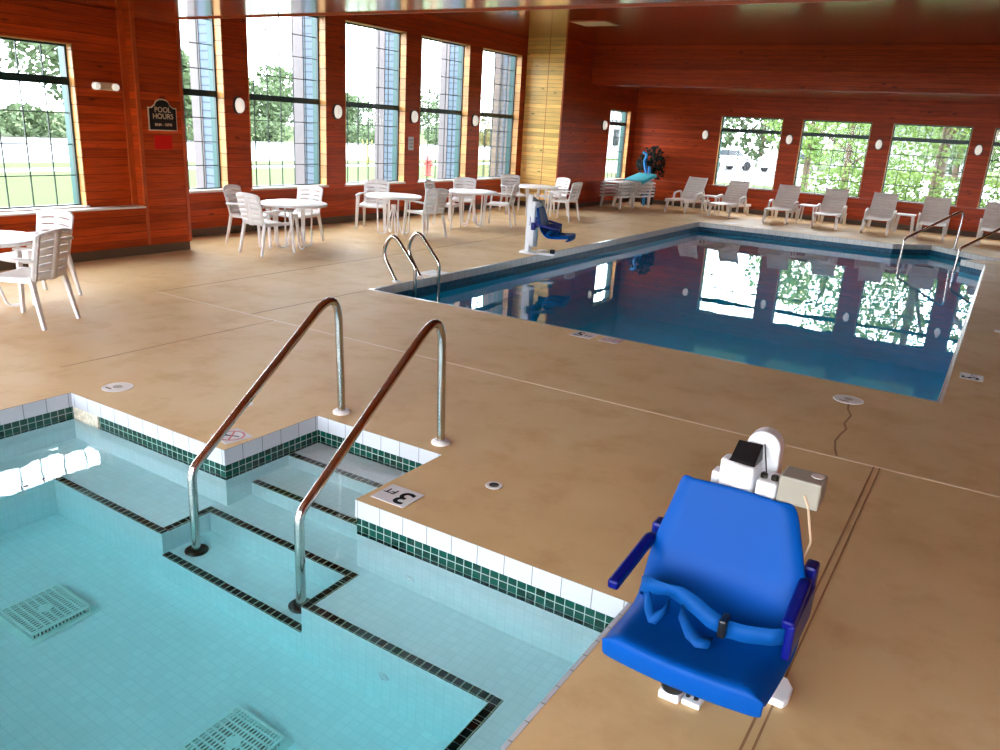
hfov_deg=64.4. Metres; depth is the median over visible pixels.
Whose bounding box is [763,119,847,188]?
leafy tree
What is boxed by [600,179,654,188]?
sun lounger
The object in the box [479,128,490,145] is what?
shrub
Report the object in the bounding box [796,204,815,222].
side table
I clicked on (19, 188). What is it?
ground
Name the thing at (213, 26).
window
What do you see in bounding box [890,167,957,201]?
leafy shrub
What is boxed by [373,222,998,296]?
wall
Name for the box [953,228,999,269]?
rail
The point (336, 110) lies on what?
wall sconce
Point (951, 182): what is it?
leafy shrub
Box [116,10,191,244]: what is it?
trim
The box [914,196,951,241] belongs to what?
sun lounger
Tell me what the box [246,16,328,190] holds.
window
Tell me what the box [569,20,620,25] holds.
recessed light
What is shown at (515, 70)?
window
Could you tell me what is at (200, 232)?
baseboard
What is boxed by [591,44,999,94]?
wall
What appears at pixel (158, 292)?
joint
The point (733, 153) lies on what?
car
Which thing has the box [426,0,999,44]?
ceiling
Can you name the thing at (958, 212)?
rail
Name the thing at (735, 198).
sun lounger
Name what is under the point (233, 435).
marker
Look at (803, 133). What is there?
window
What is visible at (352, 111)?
leafy tree
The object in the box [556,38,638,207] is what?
wall
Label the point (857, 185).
leafy shrub
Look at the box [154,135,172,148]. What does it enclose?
plate
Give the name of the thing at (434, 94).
leafy tree
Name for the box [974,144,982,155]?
wall sconce
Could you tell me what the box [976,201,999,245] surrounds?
sun lounger
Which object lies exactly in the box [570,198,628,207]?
baseboard
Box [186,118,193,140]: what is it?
shrub
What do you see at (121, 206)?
trim
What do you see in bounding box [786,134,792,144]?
wall sconce
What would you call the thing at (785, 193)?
sun lounger
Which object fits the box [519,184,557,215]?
patio table
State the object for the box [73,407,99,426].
skimmer mouth
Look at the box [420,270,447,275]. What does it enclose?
floor
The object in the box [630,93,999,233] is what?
wall
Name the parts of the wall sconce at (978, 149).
globe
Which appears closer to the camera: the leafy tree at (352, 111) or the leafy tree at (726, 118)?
the leafy tree at (726, 118)
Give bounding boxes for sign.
[147,99,177,130]
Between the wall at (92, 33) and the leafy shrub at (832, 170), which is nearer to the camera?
the wall at (92, 33)
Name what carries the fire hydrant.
on the ground
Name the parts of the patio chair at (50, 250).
seat rail, seat, armrest, leg, leg, armrest, backrest, leg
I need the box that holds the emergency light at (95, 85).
[92,82,119,90]
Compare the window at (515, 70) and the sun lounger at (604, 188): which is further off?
the sun lounger at (604, 188)
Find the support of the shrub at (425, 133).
on the ground
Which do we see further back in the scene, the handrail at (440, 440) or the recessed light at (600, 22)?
the recessed light at (600, 22)
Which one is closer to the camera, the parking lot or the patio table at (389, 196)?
the patio table at (389, 196)
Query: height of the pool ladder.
1.527 m
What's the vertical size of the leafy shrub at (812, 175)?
1.527 m
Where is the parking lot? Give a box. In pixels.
[605,163,999,205]
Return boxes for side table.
[700,195,720,213]
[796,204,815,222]
[892,213,916,234]
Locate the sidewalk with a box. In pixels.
[0,158,830,171]
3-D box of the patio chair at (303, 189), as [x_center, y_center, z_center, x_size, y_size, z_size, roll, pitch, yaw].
[-2.847,-2.299,11.338,0.506,0.783,0.593,10,19,20]
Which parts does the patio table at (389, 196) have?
leg, leg, leg, leg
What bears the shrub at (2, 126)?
on the ground
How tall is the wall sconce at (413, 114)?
0.250 m
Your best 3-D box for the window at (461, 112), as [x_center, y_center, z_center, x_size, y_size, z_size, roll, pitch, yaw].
[-1.185,-5.165,15.617,0.300,2.640,1.629,14,20,30]
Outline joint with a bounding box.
[157,218,999,749]
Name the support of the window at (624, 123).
in the wall at (594, 104)
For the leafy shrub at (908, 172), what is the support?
on the ground
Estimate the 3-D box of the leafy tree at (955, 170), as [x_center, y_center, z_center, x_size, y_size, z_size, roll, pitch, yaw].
[34.958,-19.360,59.969,8.933,9.285,9.454,14,20,30]
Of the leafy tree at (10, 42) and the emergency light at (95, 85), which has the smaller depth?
the emergency light at (95, 85)
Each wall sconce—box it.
[233,96,244,114]
[332,104,341,119]
[410,110,417,123]
[471,114,478,126]
[601,120,607,130]
[702,130,708,139]
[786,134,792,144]
[875,139,882,149]
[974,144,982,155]
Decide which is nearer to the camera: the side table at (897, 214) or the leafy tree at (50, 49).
the side table at (897, 214)
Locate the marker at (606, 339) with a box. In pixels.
[599,337,623,343]
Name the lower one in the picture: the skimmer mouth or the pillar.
the skimmer mouth
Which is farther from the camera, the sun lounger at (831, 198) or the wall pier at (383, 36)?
the sun lounger at (831, 198)
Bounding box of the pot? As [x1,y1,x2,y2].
[640,188,655,204]
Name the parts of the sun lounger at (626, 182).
seat, rail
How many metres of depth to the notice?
14.87 m
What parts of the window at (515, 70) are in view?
sill, sash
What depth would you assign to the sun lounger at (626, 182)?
19.21 m
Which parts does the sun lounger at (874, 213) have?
leg, armrest, seat, backrest, leg, armrest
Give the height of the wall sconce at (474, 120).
0.250 m
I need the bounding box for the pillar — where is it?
[540,38,565,203]
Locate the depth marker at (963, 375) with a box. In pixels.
[959,372,983,381]
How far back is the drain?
4.04 m
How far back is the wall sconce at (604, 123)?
19.22 m
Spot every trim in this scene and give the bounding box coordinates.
[0,205,145,216]
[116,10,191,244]
[178,0,882,19]
[369,222,999,402]
[499,602,631,749]
[540,37,567,204]
[651,180,984,209]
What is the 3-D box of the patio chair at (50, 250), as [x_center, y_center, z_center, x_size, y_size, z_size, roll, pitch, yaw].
[-3.804,-0.809,6.420,0.593,0.783,0.506,5,18,6]
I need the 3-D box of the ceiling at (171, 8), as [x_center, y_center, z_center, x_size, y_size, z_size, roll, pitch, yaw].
[-1.103,-2.548,2.912,12.200,0.970,8.510,14,20,30]
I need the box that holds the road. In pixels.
[0,137,766,162]
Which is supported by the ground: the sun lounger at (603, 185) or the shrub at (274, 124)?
the shrub at (274, 124)
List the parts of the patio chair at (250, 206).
leg, backrest, leg, leg, seat, seat rail, armrest, leg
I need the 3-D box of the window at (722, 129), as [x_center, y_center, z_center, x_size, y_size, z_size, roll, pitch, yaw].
[6.131,-5.481,19.605,1.545,1.700,0.220,14,20,30]
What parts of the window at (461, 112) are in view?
sill, sash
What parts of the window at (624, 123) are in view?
sill, sash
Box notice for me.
[408,137,413,149]
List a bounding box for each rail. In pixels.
[899,211,964,257]
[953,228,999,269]
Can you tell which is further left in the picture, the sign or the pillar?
the sign
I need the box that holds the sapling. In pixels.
[362,139,374,166]
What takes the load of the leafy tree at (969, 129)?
on the ground
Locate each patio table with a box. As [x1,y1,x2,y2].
[0,230,35,306]
[261,199,326,249]
[366,192,421,235]
[449,188,497,226]
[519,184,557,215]
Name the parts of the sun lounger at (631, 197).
leg, seat, leg, rail, leg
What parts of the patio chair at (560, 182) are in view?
seat, leg, backrest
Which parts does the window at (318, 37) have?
sill, sash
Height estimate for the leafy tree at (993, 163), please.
7.892 m
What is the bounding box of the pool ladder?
[383,232,440,297]
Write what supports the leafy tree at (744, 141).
on the ground
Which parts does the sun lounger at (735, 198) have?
armrest, seat, leg, backrest, rail, armrest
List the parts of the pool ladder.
rail, rail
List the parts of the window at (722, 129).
sash, sill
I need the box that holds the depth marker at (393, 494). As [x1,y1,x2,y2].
[371,484,424,507]
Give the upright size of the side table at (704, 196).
0.417 m
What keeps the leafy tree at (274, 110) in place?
on the ground
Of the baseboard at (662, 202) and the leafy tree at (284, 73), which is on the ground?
the leafy tree at (284, 73)
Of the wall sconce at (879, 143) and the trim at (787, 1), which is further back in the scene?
the wall sconce at (879, 143)
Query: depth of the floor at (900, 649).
4.96 m
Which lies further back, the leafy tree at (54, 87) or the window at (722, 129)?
the leafy tree at (54, 87)
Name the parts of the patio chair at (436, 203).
leg, seat rail, armrest, leg, leg, backrest, leg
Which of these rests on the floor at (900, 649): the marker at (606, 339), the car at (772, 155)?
the marker at (606, 339)
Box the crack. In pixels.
[834,404,851,455]
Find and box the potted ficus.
[635,146,665,204]
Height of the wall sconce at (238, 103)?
0.250 m
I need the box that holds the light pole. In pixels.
[367,93,374,131]
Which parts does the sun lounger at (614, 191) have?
seat, rail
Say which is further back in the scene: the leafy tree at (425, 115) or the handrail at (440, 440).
the leafy tree at (425, 115)
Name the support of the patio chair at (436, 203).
on the floor at (900, 649)
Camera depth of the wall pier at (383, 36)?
14.78 m
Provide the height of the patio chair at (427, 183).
0.783 m
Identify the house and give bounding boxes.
[259,92,359,129]
[487,111,621,157]
[830,124,962,176]
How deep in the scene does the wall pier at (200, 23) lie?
11.55 m
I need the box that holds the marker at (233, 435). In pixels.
[210,428,252,443]
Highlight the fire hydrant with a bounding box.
[424,155,432,175]
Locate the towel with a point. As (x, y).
(641, 177)
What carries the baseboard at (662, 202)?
attached to the wall at (675, 123)
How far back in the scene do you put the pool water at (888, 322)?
9.77 m
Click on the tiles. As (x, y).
(594, 607)
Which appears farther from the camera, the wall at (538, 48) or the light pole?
the light pole
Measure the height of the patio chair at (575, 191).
0.783 m
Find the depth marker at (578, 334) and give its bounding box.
[570,331,597,338]
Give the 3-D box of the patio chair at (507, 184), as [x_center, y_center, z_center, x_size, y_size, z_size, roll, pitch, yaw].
[0.277,-3.817,16.745,0.506,0.783,0.593,-2,18,-18]
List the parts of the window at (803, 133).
sash, sill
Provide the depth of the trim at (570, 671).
2.64 m
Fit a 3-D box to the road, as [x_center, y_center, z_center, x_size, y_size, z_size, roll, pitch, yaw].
[3.446,-20.214,71.958,18.000,0.110,250.000,14,20,30]
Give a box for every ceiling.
[57,0,786,17]
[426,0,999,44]
[591,84,999,103]
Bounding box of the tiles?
[0,393,627,628]
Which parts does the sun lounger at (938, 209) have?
leg, armrest, seat, backrest, leg, armrest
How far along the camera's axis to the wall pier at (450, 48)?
16.44 m
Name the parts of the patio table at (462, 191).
leg, leg, leg, leg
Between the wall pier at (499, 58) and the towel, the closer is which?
the wall pier at (499, 58)
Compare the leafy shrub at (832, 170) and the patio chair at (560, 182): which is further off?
the leafy shrub at (832, 170)
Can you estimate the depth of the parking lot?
46.12 m
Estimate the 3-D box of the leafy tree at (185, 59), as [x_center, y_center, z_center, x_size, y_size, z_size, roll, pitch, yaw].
[-25.857,-23.133,64.719,6.907,6.591,9.105,15,21,33]
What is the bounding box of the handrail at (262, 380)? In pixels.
[187,297,350,500]
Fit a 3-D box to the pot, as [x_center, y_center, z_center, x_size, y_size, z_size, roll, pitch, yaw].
[3.848,-4.677,20.737,0.430,0.420,0.430,14,20,30]
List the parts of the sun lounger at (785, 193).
leg, armrest, seat, leg, backrest, armrest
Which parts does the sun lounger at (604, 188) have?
seat, rail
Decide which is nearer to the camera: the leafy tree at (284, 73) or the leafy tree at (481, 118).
the leafy tree at (284, 73)
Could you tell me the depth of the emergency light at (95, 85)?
9.01 m
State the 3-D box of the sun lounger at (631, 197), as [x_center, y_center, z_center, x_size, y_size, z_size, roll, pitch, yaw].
[3.136,-4.388,19.605,0.611,0.478,1.580,19,23,41]
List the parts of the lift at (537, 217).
plate, armrest, armrest, plate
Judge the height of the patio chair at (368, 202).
0.783 m
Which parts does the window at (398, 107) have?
sill, sash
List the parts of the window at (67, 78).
sill, sash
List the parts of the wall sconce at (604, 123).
globe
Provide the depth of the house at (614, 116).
65.28 m
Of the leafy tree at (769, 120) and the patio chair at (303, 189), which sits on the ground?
the leafy tree at (769, 120)
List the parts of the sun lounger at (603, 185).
seat, rail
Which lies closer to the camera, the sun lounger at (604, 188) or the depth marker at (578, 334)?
the depth marker at (578, 334)
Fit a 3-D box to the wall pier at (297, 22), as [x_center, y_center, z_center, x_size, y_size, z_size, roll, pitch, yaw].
[-3.108,-4.377,13.355,0.530,4.100,0.444,14,20,30]
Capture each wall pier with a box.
[187,19,214,187]
[292,16,313,183]
[374,30,393,180]
[437,43,458,178]
[489,53,510,176]
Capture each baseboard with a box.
[0,200,565,270]
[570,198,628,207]
[635,198,999,239]
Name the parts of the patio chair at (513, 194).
leg, leg, seat rail, seat, armrest, leg, leg, backrest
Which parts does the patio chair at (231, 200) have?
leg, backrest, seat rail, seat, leg, leg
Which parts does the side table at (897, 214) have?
leg, leg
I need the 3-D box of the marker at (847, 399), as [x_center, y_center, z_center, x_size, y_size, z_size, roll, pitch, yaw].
[2.520,0.176,5.736,0.210,0.006,0.210,14,20,30]
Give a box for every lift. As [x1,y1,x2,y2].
[519,194,575,255]
[602,427,827,717]
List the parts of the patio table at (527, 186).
leg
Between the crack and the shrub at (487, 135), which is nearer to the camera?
the crack
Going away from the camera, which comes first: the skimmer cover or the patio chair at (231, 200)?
the skimmer cover
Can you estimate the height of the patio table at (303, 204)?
0.616 m
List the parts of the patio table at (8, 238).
leg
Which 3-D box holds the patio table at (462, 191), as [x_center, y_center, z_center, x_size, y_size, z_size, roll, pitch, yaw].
[-0.492,-2.992,14.229,0.880,0.616,0.880,1,18,-8]
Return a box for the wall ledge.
[570,180,623,203]
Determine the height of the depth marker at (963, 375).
0.007 m
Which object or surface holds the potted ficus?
on the floor at (900, 649)
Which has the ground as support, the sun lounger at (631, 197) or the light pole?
the light pole
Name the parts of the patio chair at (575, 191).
leg, seat rail, leg, armrest, leg, backrest, leg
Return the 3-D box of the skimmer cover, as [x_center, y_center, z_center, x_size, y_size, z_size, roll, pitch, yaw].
[-2.473,0.077,5.132,0.190,0.006,0.190,14,20,30]
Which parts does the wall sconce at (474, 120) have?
globe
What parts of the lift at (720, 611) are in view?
armrest, anchor knob, cord, plate, armrest, plate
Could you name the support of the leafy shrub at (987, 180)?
on the ground
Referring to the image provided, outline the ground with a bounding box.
[0,108,999,207]
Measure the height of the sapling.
1.169 m
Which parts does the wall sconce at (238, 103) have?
globe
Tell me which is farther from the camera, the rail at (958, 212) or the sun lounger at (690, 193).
the sun lounger at (690, 193)
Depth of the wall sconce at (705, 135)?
19.91 m
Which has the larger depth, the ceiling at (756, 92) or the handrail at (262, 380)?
the ceiling at (756, 92)
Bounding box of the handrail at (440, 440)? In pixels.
[294,319,449,547]
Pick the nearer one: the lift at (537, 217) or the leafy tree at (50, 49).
the lift at (537, 217)
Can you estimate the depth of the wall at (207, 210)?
13.48 m
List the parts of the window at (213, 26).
sill, sash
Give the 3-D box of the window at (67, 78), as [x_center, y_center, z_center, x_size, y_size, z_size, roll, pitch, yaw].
[-5.238,-2.618,8.333,0.250,1.780,1.630,14,20,30]
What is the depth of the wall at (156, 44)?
9.46 m
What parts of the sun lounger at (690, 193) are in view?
armrest, seat, leg, backrest, rail, armrest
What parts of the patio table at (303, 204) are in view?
leg, leg, leg, leg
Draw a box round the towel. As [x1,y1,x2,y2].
[623,173,656,183]
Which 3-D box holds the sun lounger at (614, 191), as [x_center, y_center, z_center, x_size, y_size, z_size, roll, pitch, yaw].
[3.147,-4.573,19.546,0.610,0.246,1.580,19,23,41]
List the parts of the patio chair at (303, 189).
seat, leg, backrest, seat rail, leg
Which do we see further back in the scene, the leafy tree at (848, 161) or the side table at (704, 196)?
the leafy tree at (848, 161)
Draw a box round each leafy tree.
[0,41,26,71]
[3,40,63,105]
[4,40,62,96]
[181,48,192,133]
[183,68,192,119]
[249,63,292,129]
[249,77,291,129]
[346,92,374,129]
[420,90,439,133]
[421,94,438,125]
[480,104,491,131]
[721,118,780,163]
[722,117,749,144]
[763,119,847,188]
[764,119,865,163]
[802,121,938,199]
[852,123,999,196]
[901,125,999,172]
[929,127,999,179]
[989,147,999,194]
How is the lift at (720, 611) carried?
on the floor at (900, 649)
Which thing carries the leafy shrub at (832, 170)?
on the ground
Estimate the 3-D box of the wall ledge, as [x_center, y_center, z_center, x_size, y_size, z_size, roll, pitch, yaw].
[2.620,-4.632,19.959,0.120,0.465,3.400,14,20,30]
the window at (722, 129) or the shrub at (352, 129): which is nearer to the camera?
the window at (722, 129)
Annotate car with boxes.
[718,148,755,170]
[756,150,816,173]
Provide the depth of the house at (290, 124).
130.22 m
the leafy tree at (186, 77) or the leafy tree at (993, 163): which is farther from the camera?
the leafy tree at (186, 77)
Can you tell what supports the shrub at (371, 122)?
on the ground
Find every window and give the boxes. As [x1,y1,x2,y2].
[0,35,89,211]
[179,19,227,192]
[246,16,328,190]
[345,20,406,185]
[417,35,470,182]
[476,48,522,179]
[604,109,630,180]
[712,116,783,190]
[793,119,872,198]
[880,123,973,206]
[977,128,999,209]
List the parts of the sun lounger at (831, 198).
leg, armrest, seat, backrest, leg, armrest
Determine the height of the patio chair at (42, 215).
0.783 m
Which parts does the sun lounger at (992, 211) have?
leg, armrest, backrest, seat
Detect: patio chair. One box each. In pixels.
[0,209,82,304]
[0,228,80,330]
[222,184,276,246]
[236,192,295,256]
[274,185,324,241]
[355,179,389,230]
[402,188,447,237]
[424,180,461,229]
[448,177,476,222]
[483,183,519,227]
[498,174,527,213]
[536,177,570,216]
[546,182,582,221]
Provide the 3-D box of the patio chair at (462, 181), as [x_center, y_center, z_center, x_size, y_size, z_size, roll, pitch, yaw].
[-0.695,-3.319,14.978,0.506,0.783,0.593,4,17,1]
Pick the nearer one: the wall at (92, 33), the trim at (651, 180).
the wall at (92, 33)
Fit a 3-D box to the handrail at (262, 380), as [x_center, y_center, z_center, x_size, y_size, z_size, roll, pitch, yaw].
[-1.277,0.376,4.478,0.120,1.525,1.210,14,20,30]
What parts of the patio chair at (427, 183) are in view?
backrest, leg, seat, leg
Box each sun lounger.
[599,188,653,208]
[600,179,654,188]
[600,181,654,192]
[600,185,654,195]
[601,180,655,185]
[664,176,709,213]
[707,180,750,217]
[762,184,801,224]
[810,188,849,229]
[860,192,898,234]
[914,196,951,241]
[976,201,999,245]
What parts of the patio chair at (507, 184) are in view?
leg, backrest, seat, leg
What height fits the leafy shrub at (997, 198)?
1.713 m
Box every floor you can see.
[0,202,999,749]
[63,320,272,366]
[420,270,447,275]
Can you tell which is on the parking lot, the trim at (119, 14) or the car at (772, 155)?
the car at (772, 155)
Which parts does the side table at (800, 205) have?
leg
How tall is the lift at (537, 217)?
0.840 m
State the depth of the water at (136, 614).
3.15 m
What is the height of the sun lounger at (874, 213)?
0.812 m
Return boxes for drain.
[485,481,502,488]
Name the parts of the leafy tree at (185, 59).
crown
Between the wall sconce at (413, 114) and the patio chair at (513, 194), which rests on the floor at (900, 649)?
the patio chair at (513, 194)
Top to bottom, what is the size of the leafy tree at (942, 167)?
7.431 m
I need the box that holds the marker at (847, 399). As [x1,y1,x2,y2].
[833,395,863,404]
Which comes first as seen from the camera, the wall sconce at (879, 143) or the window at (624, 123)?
the wall sconce at (879, 143)
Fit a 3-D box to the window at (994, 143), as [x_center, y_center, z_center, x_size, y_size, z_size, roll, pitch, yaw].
[11.095,-4.274,16.679,1.560,1.700,0.220,14,20,30]
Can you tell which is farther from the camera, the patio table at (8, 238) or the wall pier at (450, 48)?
the wall pier at (450, 48)
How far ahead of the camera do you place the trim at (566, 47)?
17.49 m
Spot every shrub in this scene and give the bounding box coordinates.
[0,102,66,137]
[0,116,6,132]
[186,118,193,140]
[250,114,293,141]
[346,120,372,143]
[359,121,374,142]
[422,125,438,144]
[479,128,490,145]
[797,171,844,192]
[809,165,861,195]
[848,175,909,199]
[857,168,926,201]
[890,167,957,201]
[922,181,984,206]
[951,171,999,206]
[982,180,999,205]
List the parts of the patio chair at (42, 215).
seat, leg, leg, backrest, leg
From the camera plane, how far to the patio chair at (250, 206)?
10.03 m
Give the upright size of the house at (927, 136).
5.120 m
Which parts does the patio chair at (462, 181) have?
leg, seat, backrest, leg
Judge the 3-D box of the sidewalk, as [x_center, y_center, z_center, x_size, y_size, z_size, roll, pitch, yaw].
[13.564,-17.754,65.994,1.200,0.110,250.000,14,20,30]
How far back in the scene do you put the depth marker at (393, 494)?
3.87 m
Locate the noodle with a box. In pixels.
[642,151,647,205]
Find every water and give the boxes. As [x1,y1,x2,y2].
[0,417,603,749]
[416,231,979,400]
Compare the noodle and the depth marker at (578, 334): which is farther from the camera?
the noodle
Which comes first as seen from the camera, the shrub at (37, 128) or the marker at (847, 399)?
the marker at (847, 399)
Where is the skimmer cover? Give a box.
[101,382,133,391]
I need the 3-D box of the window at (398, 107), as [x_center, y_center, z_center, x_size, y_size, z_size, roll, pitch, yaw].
[-2.264,-4.712,13.975,0.300,2.640,1.631,14,20,30]
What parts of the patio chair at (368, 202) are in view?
leg, leg, seat, backrest, leg, leg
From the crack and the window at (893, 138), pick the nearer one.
the crack
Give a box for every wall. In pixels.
[0,0,131,206]
[0,11,190,260]
[189,13,528,228]
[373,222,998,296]
[520,38,550,200]
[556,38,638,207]
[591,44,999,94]
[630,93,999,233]
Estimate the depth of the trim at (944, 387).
7.50 m

